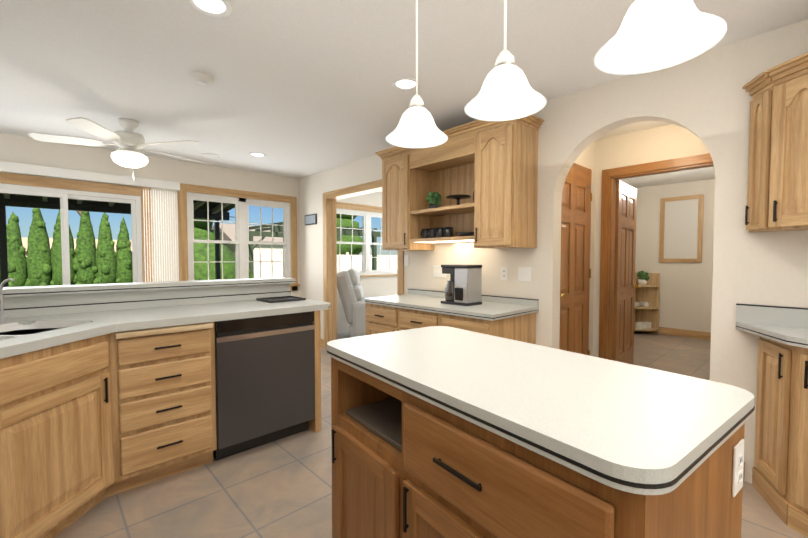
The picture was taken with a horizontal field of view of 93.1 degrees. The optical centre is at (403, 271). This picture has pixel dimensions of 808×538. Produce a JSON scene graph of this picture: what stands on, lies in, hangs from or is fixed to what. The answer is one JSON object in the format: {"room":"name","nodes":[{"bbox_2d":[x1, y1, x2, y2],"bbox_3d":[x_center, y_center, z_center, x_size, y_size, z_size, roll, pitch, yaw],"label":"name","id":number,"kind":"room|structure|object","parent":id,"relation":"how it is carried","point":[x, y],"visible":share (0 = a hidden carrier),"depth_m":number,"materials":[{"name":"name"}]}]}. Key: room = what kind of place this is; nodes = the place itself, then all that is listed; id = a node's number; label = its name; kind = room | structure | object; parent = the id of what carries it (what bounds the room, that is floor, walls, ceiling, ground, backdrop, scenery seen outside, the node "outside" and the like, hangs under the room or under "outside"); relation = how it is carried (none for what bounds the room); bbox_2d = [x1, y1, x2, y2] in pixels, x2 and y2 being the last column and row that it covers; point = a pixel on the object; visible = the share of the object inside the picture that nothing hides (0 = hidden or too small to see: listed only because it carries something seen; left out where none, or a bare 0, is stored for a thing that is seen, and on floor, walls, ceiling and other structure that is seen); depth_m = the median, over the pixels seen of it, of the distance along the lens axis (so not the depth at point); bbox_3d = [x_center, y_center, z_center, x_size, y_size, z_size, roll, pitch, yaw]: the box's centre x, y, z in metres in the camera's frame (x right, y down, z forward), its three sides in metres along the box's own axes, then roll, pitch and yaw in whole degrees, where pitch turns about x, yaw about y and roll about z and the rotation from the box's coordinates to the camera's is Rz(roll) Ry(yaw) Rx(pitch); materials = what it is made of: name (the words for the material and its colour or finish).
{"room":"kitchen","nodes":[
{"label":"kitchen","id":0,"kind":"room"},
{"bbox_2d":[0,19,807,483],"bbox_3d":[0.846,-0.090,3.187,9.410,2.440,7.398,-2,3,-43],"label":"wall","id":1,"kind":"structure","parent":0,"point":[700,103],"depth_m":2.97,"materials":[{"name":"paint"}]},
{"bbox_2d":[0,183,142,284],"bbox_3d":[-3.602,-0.309,3.991,1.430,1.100,0.090,-2,3,-43],"label":"window","id":2,"kind":"structure","parent":1,"relation":"in","point":[64,195],"depth_m":4.04,"materials":[{"name":"white plastic"}]},
{"bbox_2d":[0,161,179,190],"bbox_3d":[-3.434,-1.001,3.936,1.975,0.094,0.106,-2,3,-43],"label":"headrail valance","id":3,"kind":"object","parent":1,"relation":"attached to","point":[59,172],"visible":1,"depth_m":3.97,"materials":[{"name":"white"}]},
{"bbox_2d":[143,189,178,281],"bbox_3d":[-2.858,-0.383,4.508,0.357,1.130,0.087,-2,3,-43],"label":"blind stack","id":4,"kind":"object","parent":3,"relation":"hanging from","point":[156,236],"visible":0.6,"depth_m":4.45,"materials":[{"name":"white plastic"}]},
{"bbox_2d":[187,192,290,283],"bbox_3d":[-2.234,-0.407,5.271,1.380,1.205,0.090,-2,3,-43],"label":"window","id":5,"kind":"structure","parent":1,"relation":"in","point":[242,241],"depth_m":5.23,"materials":[{"name":"white plastic"}]},
{"bbox_2d":[305,214,316,225],"bbox_3d":[-1.345,-0.754,5.509,0.018,0.150,0.320,-2,3,-43],"label":"picture frame","id":6,"kind":"object","parent":1,"relation":"attached to","point":[310,219],"visible":0.98,"depth_m":5.48,"materials":[{"name":"black"}]},
{"bbox_2d":[336,208,396,274],"bbox_3d":[-0.345,-0.513,7.039,2.600,1.110,0.090,-2,3,-43],"label":"sunroom window","id":7,"kind":"structure","parent":1,"relation":"in","point":[366,243],"depth_m":6.70,"materials":[{"name":"white plastic"}]},
{"bbox_2d":[0,153,744,481],"bbox_3d":[0.146,0.023,3.938,9.148,2.160,5.089,-2,3,-43],"label":"trim","id":8,"kind":"structure","parent":1,"relation":"attached to","point":[610,177],"depth_m":4.41,"materials":[{"name":"brown wood"}]},
{"bbox_2d":[404,255,408,265],"bbox_3d":[0.025,-0.121,4.075,0.011,0.115,0.070,-2,3,-43],"label":"light switch","id":9,"kind":"object","parent":1,"relation":"attached to","point":[406,257],"depth_m":4.07,"materials":[{"name":"white plastic"}]},
{"bbox_2d":[433,266,445,277],"bbox_3d":[0.347,-0.005,3.735,0.011,0.115,0.162,-2,3,-43],"label":"light switch","id":10,"kind":"object","parent":1,"relation":"attached to","point":[437,270],"depth_m":3.75,"materials":[{"name":"white plastic"}]},
{"bbox_2d":[375,114,543,250],"bbox_3d":[0.393,-0.690,3.391,0.376,0.975,1.588,-2,3,-43],"label":"upper cabinet","id":11,"kind":"object","parent":1,"relation":"attached to","point":[492,166],"visible":0.98,"depth_m":3.09,"materials":[{"name":"brown wood"}]},
{"bbox_2d":[426,192,440,208],"bbox_3d":[0.276,-0.656,3.543,0.162,0.179,0.123,-2,3,-43],"label":"potted plant","id":12,"kind":"object","parent":11,"relation":"on","point":[433,199],"visible":0.98,"depth_m":3.50,"materials":[{"name":"green plant"}]},
{"bbox_2d":[446,194,469,204],"bbox_3d":[0.474,-0.610,3.339,0.210,0.100,0.210,-2,3,-43],"label":"stand","id":13,"kind":"object","parent":11,"relation":"on","point":[458,197],"visible":0.65,"depth_m":3.31,"materials":[{"name":"black metal"}]},
{"bbox_2d":[450,231,473,236],"bbox_3d":[0.535,-0.317,3.269,0.188,0.040,0.188,2,3,38],"label":"plate","id":14,"kind":"object","parent":11,"relation":"on","point":[451,232],"depth_m":3.21,"materials":[{"name":"black"}]},
{"bbox_2d":[500,267,507,280],"bbox_3d":[0.839,0.013,3.211,0.009,0.115,0.070,-2,3,-43],"label":"electrical outlet","id":15,"kind":"object","parent":1,"relation":"attached to","point":[503,270],"depth_m":3.21,"materials":[{"name":"white plastic"}]},
{"bbox_2d":[518,267,531,281],"bbox_3d":[0.969,0.018,3.072,0.011,0.115,0.116,-2,3,-43],"label":"light switch","id":16,"kind":"object","parent":1,"relation":"attached to","point":[525,274],"depth_m":3.07,"materials":[{"name":"white plastic"}]},
{"bbox_2d":[559,169,592,355],"bbox_3d":[1.542,0.099,3.462,0.784,2.027,0.108,-2,3,-43],"label":"hall door","id":17,"kind":"structure","parent":1,"relation":"in","point":[575,273],"depth_m":3.52,"materials":[{"name":"brown wood"}]},
{"bbox_2d":[613,180,640,363],"bbox_3d":[2.420,0.073,4.162,0.760,2.027,0.113,-2,3,-43],"label":"hall door","id":18,"kind":"structure","parent":1,"relation":"in","point":[624,270],"depth_m":4.10,"materials":[{"name":"brown wood"}]},
{"bbox_2d":[659,194,703,261],"bbox_3d":[4.385,-0.673,6.060,0.030,1.040,0.560,-2,3,-43],"label":"mirror","id":19,"kind":"object","parent":1,"relation":"attached to","point":[681,228],"visible":0.92,"depth_m":6.05,"materials":[{"name":"brown wood"}]},
{"bbox_2d":[736,303,807,326],"bbox_3d":[2.013,0.236,1.956,0.019,0.095,0.475,-2,3,-43],"label":"backsplash","id":20,"kind":"structure","parent":1,"relation":"attached to","point":[745,313],"depth_m":2.01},
{"bbox_2d":[742,52,807,231],"bbox_3d":[1.992,-0.556,1.289,0.724,0.737,1.317,-2,3,-43],"label":"upper cabinet","id":21,"kind":"object","parent":1,"relation":"attached to","point":[777,191],"visible":1,"depth_m":1.40,"materials":[{"name":"brown wood"}]},
{"bbox_2d":[0,0,807,191],"bbox_3d":[0.823,-1.374,3.276,9.900,0.120,7.570,-2,3,-43],"label":"ceiling","id":22,"kind":"structure","parent":0,"point":[298,89],"depth_m":2.36,"materials":[{"name":"paint"}]},
{"bbox_2d":[28,117,203,180],"bbox_3d":[-2.428,-1.058,3.381,1.276,0.520,1.225,-2,3,-43],"label":"ceiling fan","id":23,"kind":"object","parent":22,"relation":"hanging from","point":[128,141],"visible":1,"depth_m":3.23,"materials":[{"name":"white painted metal"},{"name":"white painted wood"},{"name":"frosted glass"}]},
{"bbox_2d":[190,72,213,85],"bbox_3d":[-1.335,-1.267,2.524,0.140,0.040,0.140,-2,3,-43],"label":"smoke detector","id":24,"kind":"object","parent":22,"relation":"attached to","point":[201,78],"visible":1,"depth_m":2.49,"materials":[{"name":"white plastic"}]},
{"bbox_2d":[187,0,231,16],"bbox_3d":[-0.912,-1.257,1.796,0.190,0.008,0.190,-2,3,-43],"label":"recessed light","id":25,"kind":"object","parent":22,"relation":"in","point":[215,8],"visible":1,"depth_m":1.82,"materials":[{"name":"white plastic"}]},
{"bbox_2d":[202,153,220,157],"bbox_3d":[-2.242,-1.353,4.455,0.200,0.006,0.200,-2,3,-43],"label":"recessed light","id":26,"kind":"object","parent":22,"relation":"in","point":[209,155],"visible":1,"depth_m":4.44,"materials":[{"name":"white"}]},
{"bbox_2d":[248,152,265,156],"bbox_3d":[-1.691,-1.350,4.409,0.190,0.008,0.190,-2,3,-43],"label":"recessed light","id":27,"kind":"object","parent":22,"relation":"in","point":[255,154],"visible":0.96,"depth_m":4.40,"materials":[{"name":"white plastic"}]},
{"bbox_2d":[392,77,419,90],"bbox_3d":[0.013,-1.286,2.622,0.190,0.008,0.190,-2,3,-43],"label":"recessed light","id":28,"kind":"object","parent":22,"relation":"in","point":[405,83],"visible":0.96,"depth_m":2.62,"materials":[{"name":"white plastic"}]},
{"bbox_2d":[386,0,447,147],"bbox_3d":[0.051,-0.891,1.520,0.250,0.720,0.250,-2,3,-43],"label":"pendant light","id":29,"kind":"object","parent":22,"relation":"hanging from","point":[416,127],"visible":1,"depth_m":1.52,"materials":[{"name":"white glass"}]},
{"bbox_2d":[464,0,546,120],"bbox_3d":[0.317,-0.879,1.193,0.250,0.720,0.250,-2,3,-43],"label":"pendant light","id":30,"kind":"object","parent":22,"relation":"hanging from","point":[507,92],"visible":1,"depth_m":1.20,"materials":[{"name":"white glass"}]},
{"bbox_2d":[594,0,726,74],"bbox_3d":[0.571,-0.867,0.856,0.250,0.720,0.250,-2,3,-43],"label":"pendant light","id":31,"kind":"object","parent":22,"relation":"hanging from","point":[652,35],"visible":1,"depth_m":0.89,"materials":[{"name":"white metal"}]},
{"bbox_2d":[54,331,806,537],"bbox_3d":[0.823,1.184,3.367,9.900,0.120,7.570,-2,3,-43],"label":"floor","id":32,"kind":"structure","parent":0,"point":[281,488],"depth_m":2.00,"materials":[{"name":"tile"}]},
{"bbox_2d":[0,369,127,537],"bbox_3d":[-1.479,0.846,1.635,0.404,0.681,0.404,-2,3,-43],"label":"base cabinet","id":33,"kind":"object","parent":32,"relation":"on","point":[107,390],"depth_m":1.64,"materials":[{"name":"brown wood"}]},
{"bbox_2d":[0,321,90,339],"bbox_3d":[-1.814,0.356,1.638,0.782,0.169,0.782,-2,3,-43],"label":"sink basin","id":34,"kind":"object","parent":33,"relation":"in","point":[15,330],"depth_m":1.87,"materials":[{"name":"white ceramic"}]},
{"bbox_2d":[3,277,295,296],"bbox_3d":[-1.881,0.100,2.496,2.414,0.041,0.245,-2,3,-43],"label":"countertop","id":35,"kind":"structure","parent":33,"relation":"on","point":[53,290],"depth_m":2.47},
{"bbox_2d":[0,278,14,322],"bbox_3d":[-2.020,0.145,1.944,0.066,0.226,0.082,-2,3,-43],"label":"filter faucet","id":36,"kind":"object","parent":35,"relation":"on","point":[3,318],"visible":1,"depth_m":1.93,"materials":[{"name":"silver metal"}]},
{"bbox_2d":[256,296,305,302],"bbox_3d":[-0.954,0.213,2.983,0.290,0.017,0.270,-2,3,-43],"label":"tray","id":37,"kind":"object","parent":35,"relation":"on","point":[279,299],"visible":1,"depth_m":2.98,"materials":[{"name":"grey"}]},
{"bbox_2d":[100,301,215,489],"bbox_3d":[-1.505,0.704,2.325,0.437,0.916,0.638,-2,3,-43],"label":"base cabinet","id":38,"kind":"object","parent":32,"relation":"on","point":[163,355],"depth_m":2.10,"materials":[{"name":"brown wood"}]},
{"bbox_2d":[213,311,314,460],"bbox_3d":[-1.073,0.710,2.703,0.646,0.868,0.611,-2,3,-43],"label":"dishwasher","id":39,"kind":"object","parent":32,"relation":"on","point":[265,377],"visible":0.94,"depth_m":2.45,"materials":[{"name":"black metal"}]},
{"bbox_2d":[337,332,348,338],"bbox_3d":[0.593,1.023,6.109,3.280,0.006,2.590,-2,3,-43],"label":"carpet floor","id":40,"kind":"structure","parent":32,"relation":"on","point":[342,335],"depth_m":6.14,"materials":[{"name":"grey carpet"}]},
{"bbox_2d":[337,268,369,337],"bbox_3d":[-0.485,0.465,5.865,1.074,1.038,0.860,0,2,-3],"label":"recliner","id":41,"kind":"object","parent":40,"relation":"on","point":[351,292],"visible":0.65,"depth_m":5.48,"materials":[{"name":"fabric"}]},
{"bbox_2d":[365,301,436,334],"bbox_3d":[0.167,0.706,3.506,0.617,0.825,0.947,-2,3,-43],"label":"base cabinet","id":42,"kind":"object","parent":32,"relation":"on","point":[379,318],"depth_m":3.32,"materials":[{"name":"brown wood"}]},
{"bbox_2d":[437,313,535,343],"bbox_3d":[0.653,0.725,2.988,0.617,0.825,0.473,-2,3,-43],"label":"base cabinet","id":43,"kind":"object","parent":32,"relation":"on","point":[513,318],"depth_m":2.79,"materials":[{"name":"brown wood"}]},
{"bbox_2d":[365,293,538,320],"bbox_3d":[0.326,0.280,3.315,0.628,0.040,1.462,-2,3,-43],"label":"countertop","id":44,"kind":"structure","parent":43,"relation":"on","point":[498,310],"depth_m":3.01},
{"bbox_2d":[441,264,481,305],"bbox_3d":[0.475,0.102,3.173,0.200,0.325,0.280,-2,3,-43],"label":"coffee maker","id":45,"kind":"object","parent":44,"relation":"on","point":[463,287],"visible":1,"depth_m":3.08,"materials":[{"name":"silver"}]},
{"bbox_2d":[327,326,754,537],"bbox_3d":[0.268,0.739,1.205,0.625,0.925,1.142,-2,3,-37],"label":"kitchen island","id":46,"kind":"object","parent":32,"relation":"on","point":[443,432],"visible":1,"depth_m":0.88,"materials":[{"name":"brown wood"}]},
{"bbox_2d":[634,271,659,333],"bbox_3d":[3.943,0.499,6.308,0.360,1.040,0.378,-2,3,-43],"label":"corner shelf unit","id":47,"kind":"object","parent":32,"relation":"on","point":[646,306],"visible":0.92,"depth_m":6.34,"materials":[{"name":"brown wood"}]},
{"bbox_2d":[752,379,807,537],"bbox_3d":[2.060,0.779,1.134,1.101,0.850,1.577,-2,3,-43],"label":"base cabinet","id":48,"kind":"object","parent":32,"relation":"on","point":[780,477],"depth_m":1.81,"materials":[{"name":"brown wood"}]},
{"bbox_2d":[736,323,807,386],"bbox_3d":[2.018,0.333,1.144,1.128,0.040,1.674,-2,3,-43],"label":"countertop","id":49,"kind":"structure","parent":48,"relation":"on","point":[782,351],"depth_m":1.83,"materials":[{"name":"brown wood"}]},
{"label":"outside","id":50,"kind":"structure","parent":0,"visible":0},
{"bbox_3d":[-35.595,-0.072,52.499,140.000,0.120,114.010,-2,3,-43],"label":"ground","id":51,"kind":"structure","parent":50,"visible":0},
{"bbox_2d":[0,208,132,286],"bbox_3d":[-19.698,-1.171,17.998,15.439,4.873,1.740,-2,3,-43],"label":"trees","id":52,"kind":"object","parent":51,"relation":"on","point":[103,262],"visible":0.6,"depth_m":19.89,"materials":[{"name":"green plant"}]},
{"bbox_2d":[0,193,234,286],"bbox_3d":[-5.689,-0.061,4.895,7.750,3.260,3.930,-2,3,-43],"label":"patio cover","id":53,"kind":"object","parent":51,"relation":"on","point":[44,202],"visible":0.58,"depth_m":6.87,"materials":[{"name":"grey"}]},
{"bbox_2d":[21,223,282,256],"bbox_3d":[-32.086,-1.813,35.160,34.300,4.600,36.800,-2,3,-43],"label":"houses","id":54,"kind":"structure","parent":51,"relation":"on","point":[229,233],"depth_m":30.61,"materials":[{"name":"beige"}]},
{"bbox_2d":[193,236,253,279],"bbox_3d":[-5.886,0.265,11.866,3.293,2.645,3.370,-2,3,-43],"label":"shrubs","id":55,"kind":"object","parent":51,"relation":"on","point":[200,269],"visible":0.21,"depth_m":10.46,"materials":[{"name":"green plant"}]},
{"bbox_2d":[194,214,362,254],"bbox_3d":[-13.310,-4.994,36.029,21.004,10.896,14.110,-2,3,-43],"label":"pine trees","id":56,"kind":"object","parent":51,"relation":"on","point":[200,228],"visible":0.04,"depth_m":37.39,"materials":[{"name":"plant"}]},
{"bbox_2d":[248,222,379,273],"bbox_3d":[-3.614,-0.263,15.291,4.600,2.920,3.800,-2,3,-43],"label":"pergola","id":57,"kind":"object","parent":51,"relation":"on","point":[277,231],"visible":0.25,"depth_m":15.04,"materials":[{"name":"grey wood"}]},
{"bbox_2d":[248,251,396,277],"bbox_3d":[-0.796,-0.193,24.824,19.060,2.100,0.120,-2,3,-43],"label":"fence","id":58,"kind":"object","parent":51,"relation":"on","point":[266,270],"visible":0.12,"depth_m":19.65,"materials":[{"name":"grey"}]}
]}

